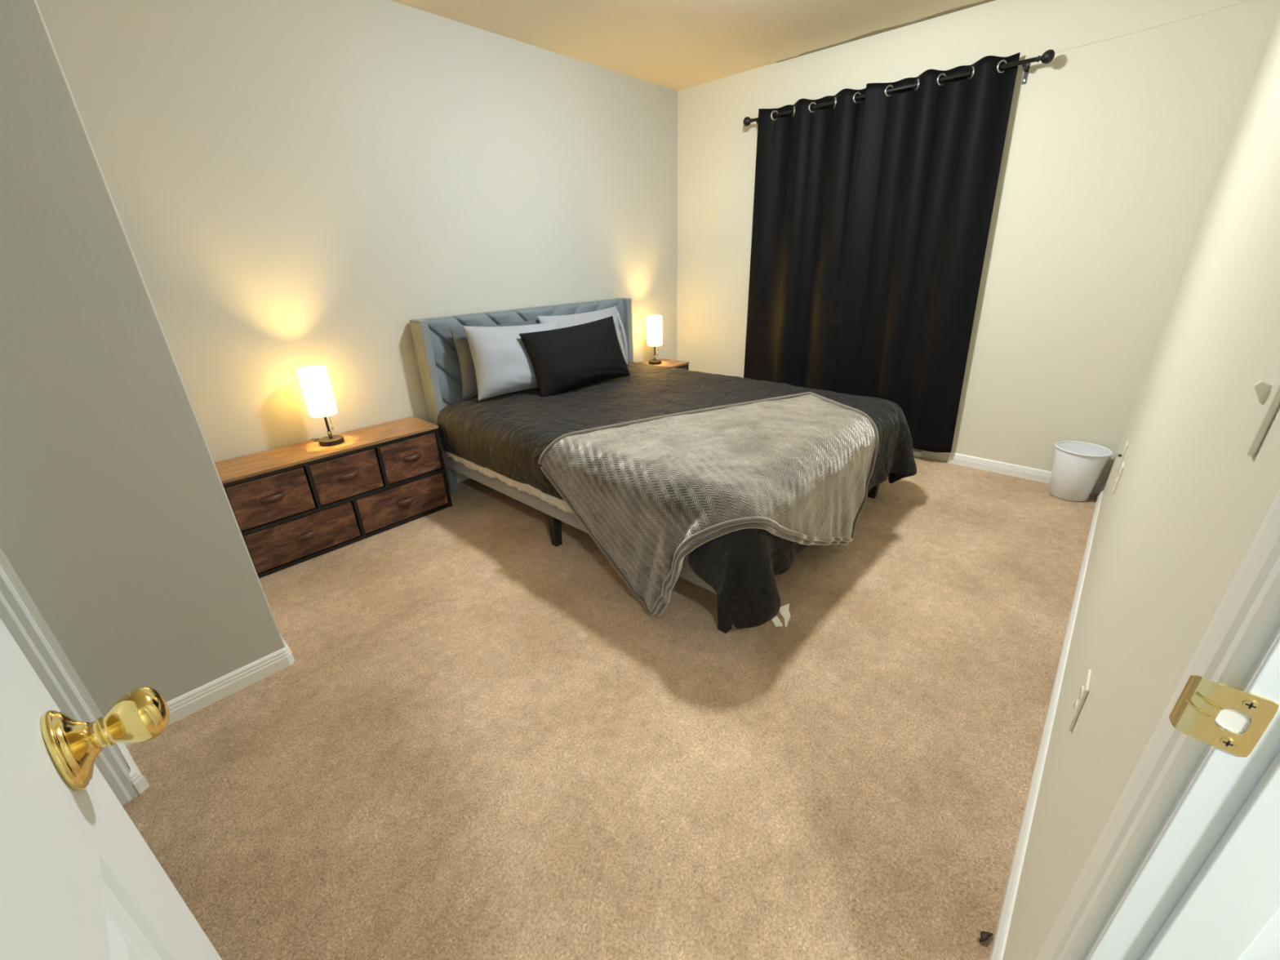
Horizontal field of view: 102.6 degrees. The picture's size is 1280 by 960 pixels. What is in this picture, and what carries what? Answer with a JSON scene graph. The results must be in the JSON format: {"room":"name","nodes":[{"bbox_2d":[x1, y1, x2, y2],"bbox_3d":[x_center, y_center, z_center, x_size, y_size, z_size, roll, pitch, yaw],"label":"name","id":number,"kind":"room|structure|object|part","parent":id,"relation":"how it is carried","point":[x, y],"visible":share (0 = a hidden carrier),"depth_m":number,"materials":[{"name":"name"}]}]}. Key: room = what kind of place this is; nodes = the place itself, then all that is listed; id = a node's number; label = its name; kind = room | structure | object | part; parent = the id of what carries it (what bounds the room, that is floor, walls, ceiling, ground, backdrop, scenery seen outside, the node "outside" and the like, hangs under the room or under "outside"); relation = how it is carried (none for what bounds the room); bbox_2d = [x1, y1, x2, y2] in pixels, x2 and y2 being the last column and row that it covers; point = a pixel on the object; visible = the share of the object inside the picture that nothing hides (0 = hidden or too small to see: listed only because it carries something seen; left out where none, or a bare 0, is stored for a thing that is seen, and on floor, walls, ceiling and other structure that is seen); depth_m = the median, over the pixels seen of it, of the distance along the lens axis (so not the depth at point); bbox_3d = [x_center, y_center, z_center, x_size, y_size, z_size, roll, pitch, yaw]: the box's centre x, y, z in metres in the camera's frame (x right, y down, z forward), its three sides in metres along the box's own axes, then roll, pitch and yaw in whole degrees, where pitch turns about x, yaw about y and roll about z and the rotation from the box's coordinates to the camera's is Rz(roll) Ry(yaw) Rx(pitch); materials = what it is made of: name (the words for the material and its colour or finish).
{"room":"bedroom","nodes":[
{"label":"bedroom","id":0,"kind":"room"},
{"bbox_2d":[0,0,284,773],"bbox_3d":[-1.832,-0.254,0.912,0.924,2.440,2.270,2,24,9],"label":"wall","id":1,"kind":"structure","parent":0,"point":[122,539],"depth_m":1.33,"materials":[{"name":"grey paint"}]},
{"bbox_2d":[0,564,139,805],"bbox_3d":[-1.708,0.052,0.664,0.016,2.070,0.951,19,31,39],"label":"trim","id":2,"kind":"structure","parent":1,"relation":"attached to","point":[15,615],"depth_m":1.20,"materials":[{"name":"white paint"}]},
{"bbox_2d":[115,635,294,794],"bbox_3d":[-1.686,0.595,1.918,1.275,0.073,0.470,19,31,39],"label":"baseboard","id":3,"kind":"structure","parent":1,"relation":"attached to","point":[180,707],"depth_m":1.68,"materials":[{"name":"white"}]},
{"bbox_2d":[35,0,677,462],"bbox_3d":[-0.908,-1.282,3.210,0.115,2.440,3.733,19,31,39],"label":"wall","id":4,"kind":"structure","parent":0,"point":[292,184],"depth_m":2.49,"materials":[{"name":"grey paint"}]},
{"bbox_2d":[455,471,470,482],"bbox_3d":[-0.554,-0.091,3.417,0.746,0.073,3.491,19,31,39],"label":"baseboard","id":5,"kind":"structure","parent":4,"relation":"attached to","point":[460,477],"depth_m":3.31,"materials":[{"name":"white"}]},
{"bbox_2d":[122,456,1097,959],"bbox_3d":[0.316,0.748,1.599,4.961,0.060,5.501,19,31,39],"label":"floor","id":6,"kind":"structure","parent":0,"point":[477,741],"depth_m":1.48,"materials":[{"name":"beige carpet"}]},
{"bbox_2d":[214,416,452,577],"bbox_3d":[-1.528,0.046,2.646,0.312,0.490,0.986,19,31,39],"label":"dresser","id":7,"kind":"object","parent":6,"relation":"on","point":[290,503],"visible":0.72,"depth_m":2.50,"materials":[{"name":"brown wood"}]},
{"bbox_3d":[-1.749,0.050,2.389,0.266,0.209,0.298,19,31,39],"label":"drawer","id":8,"kind":"part","parent":7,"relation":"part of","materials":[{"name":"brown wood"}]},
{"bbox_3d":[-1.643,0.082,2.297,0.026,0.030,0.096,19,31,39],"label":"drawer pull","id":9,"kind":"part","parent":7,"relation":"part of","materials":[{"name":"brown wood"}]},
{"bbox_3d":[-1.691,0.235,2.532,0.266,0.196,0.452,19,31,39],"label":"drawer","id":10,"kind":"part","parent":7,"relation":"part of","materials":[{"name":"brown wood"}]},
{"bbox_3d":[-1.585,0.266,2.439,0.026,0.030,0.096,19,31,39],"label":"drawer pull","id":11,"kind":"part","parent":7,"relation":"part of","materials":[{"name":"brown wood"}]},
{"bbox_2d":[296,364,344,446],"bbox_3d":[-1.578,-0.332,2.534,0.210,0.455,0.122,19,31,39],"label":"table lamp","id":12,"kind":"object","parent":7,"relation":"on","point":[315,384],"visible":1,"depth_m":2.43,"materials":[{"name":"white fabric"}]},
{"bbox_3d":[-1.547,-0.425,2.460,0.120,0.227,0.120,19,31,39],"label":"lamp shade","id":13,"kind":"part","parent":12,"relation":"part of","materials":[{"name":"white fabric"}]},
{"bbox_3d":[-1.543,-0.299,2.515,0.017,0.202,0.017,19,31,39],"label":"stem","id":14,"kind":"part","parent":12,"relation":"part of","materials":[{"name":"black metal"}]},
{"bbox_3d":[-1.532,-0.050,2.605,0.266,0.209,0.298,19,31,39],"label":"drawer","id":15,"kind":"part","parent":7,"relation":"part of","materials":[{"name":"brown wood"}]},
{"bbox_3d":[-1.426,-0.018,2.513,0.026,0.030,0.096,19,31,39],"label":"drawer pull","id":16,"kind":"part","parent":7,"relation":"part of","materials":[{"name":"brown wood"}]},
{"bbox_3d":[-1.365,0.084,2.855,0.266,0.196,0.466,19,31,39],"label":"drawer","id":17,"kind":"part","parent":7,"relation":"part of","materials":[{"name":"brown wood"}]},
{"bbox_3d":[-1.259,0.116,2.763,0.026,0.030,0.096,19,31,39],"label":"drawer pull","id":18,"kind":"part","parent":7,"relation":"part of","materials":[{"name":"brown wood"}]},
{"bbox_3d":[-1.315,-0.150,2.820,0.266,0.209,0.298,19,31,39],"label":"drawer","id":19,"kind":"part","parent":7,"relation":"part of","materials":[{"name":"brown wood"}]},
{"bbox_3d":[-1.209,-0.119,2.728,0.026,0.030,0.096,19,31,39],"label":"drawer pull","id":20,"kind":"part","parent":7,"relation":"part of","materials":[{"name":"brown wood"}]},
{"bbox_2d":[409,297,879,633],"bbox_3d":[0.087,-0.399,2.894,2.150,1.020,1.670,19,31,39],"label":"bed","id":21,"kind":"object","parent":6,"relation":"on","point":[436,352],"visible":0.22,"depth_m":2.93,"materials":[{"name":"grey fabric"}]},
{"bbox_3d":[-0.690,-0.803,3.501,0.040,0.718,1.563,19,31,39],"label":"headboard","id":22,"kind":"part","parent":21,"relation":"part of","materials":[{"name":"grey fabric"}]},
{"bbox_3d":[-0.665,-0.838,3.460,0.073,0.622,1.611,19,31,39],"label":"headboard panel","id":23,"kind":"part","parent":21,"relation":"part of","materials":[{"name":"blue fabric"}]},
{"bbox_3d":[-0.416,0.229,2.514,0.052,0.200,0.052,19,31,39],"label":"leg","id":24,"kind":"part","parent":21,"relation":"part of","materials":[{"name":"black plastic"}]},
{"bbox_3d":[-0.411,0.105,2.410,2.025,0.140,0.035,19,31,39],"label":"rail","id":25,"kind":"part","parent":21,"relation":"part of","materials":[{"name":"grey fabric"}]},
{"bbox_3d":[0.318,0.474,1.902,0.052,0.200,0.052,19,31,39],"label":"leg","id":26,"kind":"part","parent":21,"relation":"part of","materials":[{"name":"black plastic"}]},
{"bbox_3d":[1.334,0.006,2.909,0.052,0.200,0.052,19,31,39],"label":"leg","id":27,"kind":"part","parent":21,"relation":"part of","materials":[{"name":"black plastic"}]},
{"bbox_3d":[0.101,-0.269,2.926,2.015,0.284,1.570,19,31,39],"label":"mattress","id":28,"kind":"object","parent":21,"relation":"on","visible":0},
{"bbox_2d":[448,319,539,399],"bbox_3d":[-0.813,-0.759,3.143,0.125,0.420,0.696,18,30,37],"label":"pillow","id":29,"kind":"object","parent":28,"relation":"on","point":[469,387],"visible":0.3,"depth_m":2.94,"materials":[{"name":"grey fabric"}]},
{"bbox_2d":[445,451,573,513],"bbox_3d":[-0.596,-0.050,2.502,1.361,0.212,0.065,19,31,39],"label":"sheet","id":30,"kind":"object","parent":28,"relation":"on","point":[562,504],"visible":0.22,"depth_m":2.51,"materials":[{"name":"beige fabric"}]},
{"bbox_2d":[436,361,916,629],"bbox_3d":[0.198,-0.181,2.858,2.152,0.509,1.956,19,31,39],"label":"comforter","id":31,"kind":"object","parent":28,"relation":"on","point":[508,435],"visible":0.55,"depth_m":2.61,"materials":[{"name":"black fabric"}]},
{"bbox_2d":[462,320,560,400],"bbox_3d":[-0.701,-0.725,3.058,0.678,0.434,0.230,-23,31,-39],"label":"pillow","id":32,"kind":"object","parent":31,"relation":"on","point":[503,365],"visible":0.67,"depth_m":2.90,"materials":[{"name":"grey fabric"}]},
{"bbox_2d":[519,315,630,396],"bbox_3d":[-0.370,-0.761,3.156,0.714,0.411,0.248,-22,31,-39],"label":"pillow","id":33,"kind":"object","parent":31,"relation":"on","point":[566,359],"visible":0.97,"depth_m":3.05,"materials":[{"name":"black fabric"}]},
{"bbox_2d":[537,306,628,364],"bbox_3d":[-0.359,-0.941,3.508,0.219,0.411,0.727,19,31,39],"label":"pillow","id":34,"kind":"object","parent":31,"relation":"on","point":[566,321],"visible":0.35,"depth_m":3.49,"materials":[{"name":"grey fabric"}]},
{"bbox_2d":[538,391,879,616],"bbox_3d":[0.448,0.092,2.239,1.524,0.589,0.930,-13,26,-24],"label":"throw blanket","id":35,"kind":"object","parent":31,"relation":"on","point":[649,492],"visible":1,"depth_m":2.02,"materials":[{"name":"grey fabric"}]},
{"bbox_2d":[644,358,688,369],"bbox_3d":[0.169,-0.720,4.284,0.322,0.495,0.408,19,31,39],"label":"nightstand","id":36,"kind":"object","parent":6,"relation":"on","point":[664,362],"visible":0.07,"depth_m":4.21,"materials":[{"name":"brown wood"}]},
{"bbox_2d":[643,315,662,364],"bbox_3d":[0.081,-1.103,4.181,0.216,0.455,0.120,16,29,34],"label":"table lamp","id":37,"kind":"object","parent":36,"relation":"on","point":[654,322],"visible":0.97,"depth_m":4.08,"materials":[{"name":"white fabric"}]},
{"bbox_3d":[0.116,-1.197,4.108,0.120,0.227,0.120,19,31,39],"label":"lamp shade","id":38,"kind":"part","parent":37,"relation":"part of","materials":[{"name":"white fabric"}]},
{"bbox_3d":[0.120,-1.071,4.163,0.017,0.202,0.017,19,31,39],"label":"stem","id":39,"kind":"part","parent":37,"relation":"part of","materials":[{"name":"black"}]},
{"bbox_3d":[0.163,-0.715,4.292,0.300,0.480,0.400,19,31,39],"label":"frame","id":40,"kind":"part","parent":36,"relation":"part of","materials":[{"name":"black metal"}]},
{"bbox_2d":[978,931,993,942],"bbox_3d":[0.709,0.935,1.051,0.036,0.011,0.015,-6,24,-10],"label":"scrap","id":41,"kind":"object","parent":6,"relation":"on","point":[984,935],"visible":1,"depth_m":1.05,"materials":[{"name":"brown"}]},
{"bbox_2d":[1048,440,1112,502],"bbox_3d":[2.414,-0.043,2.843,0.246,0.286,0.246,19,31,39],"label":"waste bin","id":42,"kind":"object","parent":6,"relation":"on","point":[1077,466],"visible":1,"depth_m":2.79,"materials":[{"name":"white plastic"}]},
{"bbox_2d":[390,0,983,90],"bbox_3d":[0.249,-1.543,0.601,4.961,0.060,5.501,19,31,39],"label":"ceiling","id":43,"kind":"structure","parent":0,"point":[677,45],"depth_m":2.77,"materials":[{"name":"beige paint"}]},
{"bbox_2d":[776,0,995,62],"bbox_3d":[1.692,-2.433,2.626,2.220,0.004,0.058,19,31,39],"label":"trim","id":44,"kind":"structure","parent":43,"relation":"attached to","point":[962,7],"depth_m":2.85,"materials":[{"name":"beige paint"}]},
{"bbox_2d":[677,0,1279,486],"bbox_3d":[2.142,-1.220,2.865,4.846,2.440,0.118,19,31,39],"label":"wall","id":45,"kind":"structure","parent":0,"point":[1114,149],"depth_m":2.70,"materials":[{"name":"paint"}]},
{"bbox_2d":[742,48,1054,126],"bbox_3d":[1.366,-2.228,3.011,1.716,0.102,0.112,19,31,39],"label":"curtain rod","id":46,"kind":"object","parent":45,"relation":"attached to","point":[1047,56],"visible":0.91,"depth_m":2.69,"materials":[{"name":"black metal"}]},
{"bbox_2d":[743,88,866,391],"bbox_3d":[1.117,-1.402,3.606,0.782,2.126,0.080,19,31,39],"label":"curtain","id":47,"kind":"object","parent":46,"relation":"hanging from","point":[806,158],"visible":0.86,"depth_m":3.50,"materials":[{"name":"black fabric"}]},
{"bbox_2d":[833,52,1020,452],"bbox_3d":[1.661,-1.229,3.138,0.822,2.098,0.084,19,31,39],"label":"curtain","id":48,"kind":"object","parent":46,"relation":"hanging from","point":[931,153],"visible":0.91,"depth_m":3.04,"materials":[{"name":"black fabric"}]},
{"bbox_2d":[912,448,921,457],"bbox_3d":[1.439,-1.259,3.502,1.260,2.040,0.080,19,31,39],"label":"baseboard","id":49,"kind":"structure","parent":45,"relation":"attached to","point":[917,452],"depth_m":3.50,"materials":[{"name":"white wood"}]},
{"bbox_2d":[946,452,1102,493],"bbox_3d":[2.317,-0.053,3.137,0.768,0.073,0.012,19,31,39],"label":"baseboard","id":50,"kind":"structure","parent":45,"relation":"attached to","point":[1002,468],"depth_m":3.18,"materials":[{"name":"white wood"}]},
{"bbox_2d":[1002,6,1279,959],"bbox_3d":[0.807,-0.188,0.583,0.115,2.440,5.386,19,31,39],"label":"wall","id":51,"kind":"structure","parent":0,"point":[1188,502],"depth_m":0.86,"materials":[{"name":"paint"}]},
{"bbox_2d":[989,481,1105,959],"bbox_3d":[1.556,0.529,1.853,0.012,0.073,3.121,19,31,39],"label":"baseboard","id":52,"kind":"structure","parent":51,"relation":"attached to","point":[1008,903],"depth_m":1.31,"materials":[{"name":"white"}]},
{"bbox_2d":[1068,669,1092,731],"bbox_3d":[0.914,0.458,1.066,0.008,0.115,0.075,19,31,39],"label":"power outlet","id":53,"kind":"object","parent":51,"relation":"attached to","point":[1084,691],"visible":1,"depth_m":1.05,"materials":[{"name":"white plastic"}]},
{"bbox_2d":[1072,700,1077,713],"bbox_3d":[0.913,0.475,1.075,0.004,0.028,0.033,19,31,39],"label":"receptacle","id":54,"kind":"object","parent":53,"relation":"attached to","point":[1075,706],"depth_m":1.07,"materials":[{"name":"white plastic"}]},
{"bbox_2d":[1078,685,1083,699],"bbox_3d":[0.912,0.440,1.059,0.004,0.028,0.033,19,31,39],"label":"receptacle","id":55,"kind":"object","parent":53,"relation":"attached to","point":[1081,693],"depth_m":1.05,"materials":[{"name":"white plastic"}]},
{"bbox_2d":[1111,462,1124,493],"bbox_3d":[1.885,-0.008,2.021,0.008,0.115,0.075,19,31,39],"label":"power outlet","id":56,"kind":"object","parent":51,"relation":"attached to","point":[1122,468],"visible":1,"depth_m":2.00,"materials":[{"name":"white plastic"}]},
{"bbox_2d":[1116,440,1128,471],"bbox_3d":[2.057,-0.104,2.192,0.018,0.115,0.075,19,31,39],"label":"cable plate","id":57,"kind":"object","parent":51,"relation":"attached to","point":[1122,455],"visible":1,"depth_m":2.17,"materials":[{"name":"white plastic"}]},
{"bbox_2d":[1035,488,1279,959],"bbox_3d":[0.270,0.202,0.106,0.146,2.135,0.750,19,31,39],"label":"door frame","id":58,"kind":"structure","parent":51,"relation":"attached to","point":[1247,615],"depth_m":0.40,"materials":[{"name":"white"}]},
{"bbox_2d":[0,617,222,959],"bbox_3d":[-0.243,0.234,0.178,0.691,2.023,0.159,19,31,39],"label":"door","id":59,"kind":"structure","parent":58,"relation":"attached to","point":[79,880],"depth_m":0.36,"materials":[{"name":"white paint"}]},
{"bbox_3d":[-0.410,0.193,0.412,0.044,0.044,0.046,19,31,39],"label":"knob","id":60,"kind":"part","parent":59,"relation":"part of","materials":[{"name":"gold metal"}]},
{"bbox_2d":[1168,675,1279,757],"bbox_3d":[0.420,0.171,0.372,0.007,0.053,0.042,-20,30,-36],"label":"strike plate","id":61,"kind":"object","parent":58,"relation":"attached to","point":[1202,700],"visible":1,"depth_m":0.37,"materials":[{"name":"gold metal"}]},
{"bbox_2d":[1240,350,1279,456],"bbox_3d":[0.625,-0.088,0.514,0.017,0.114,0.072,19,31,39],"label":"light switch","id":62,"kind":"object","parent":51,"relation":"attached to","point":[1267,403],"visible":1,"depth_m":0.51,"materials":[{"name":"white plastic"}]}
]}

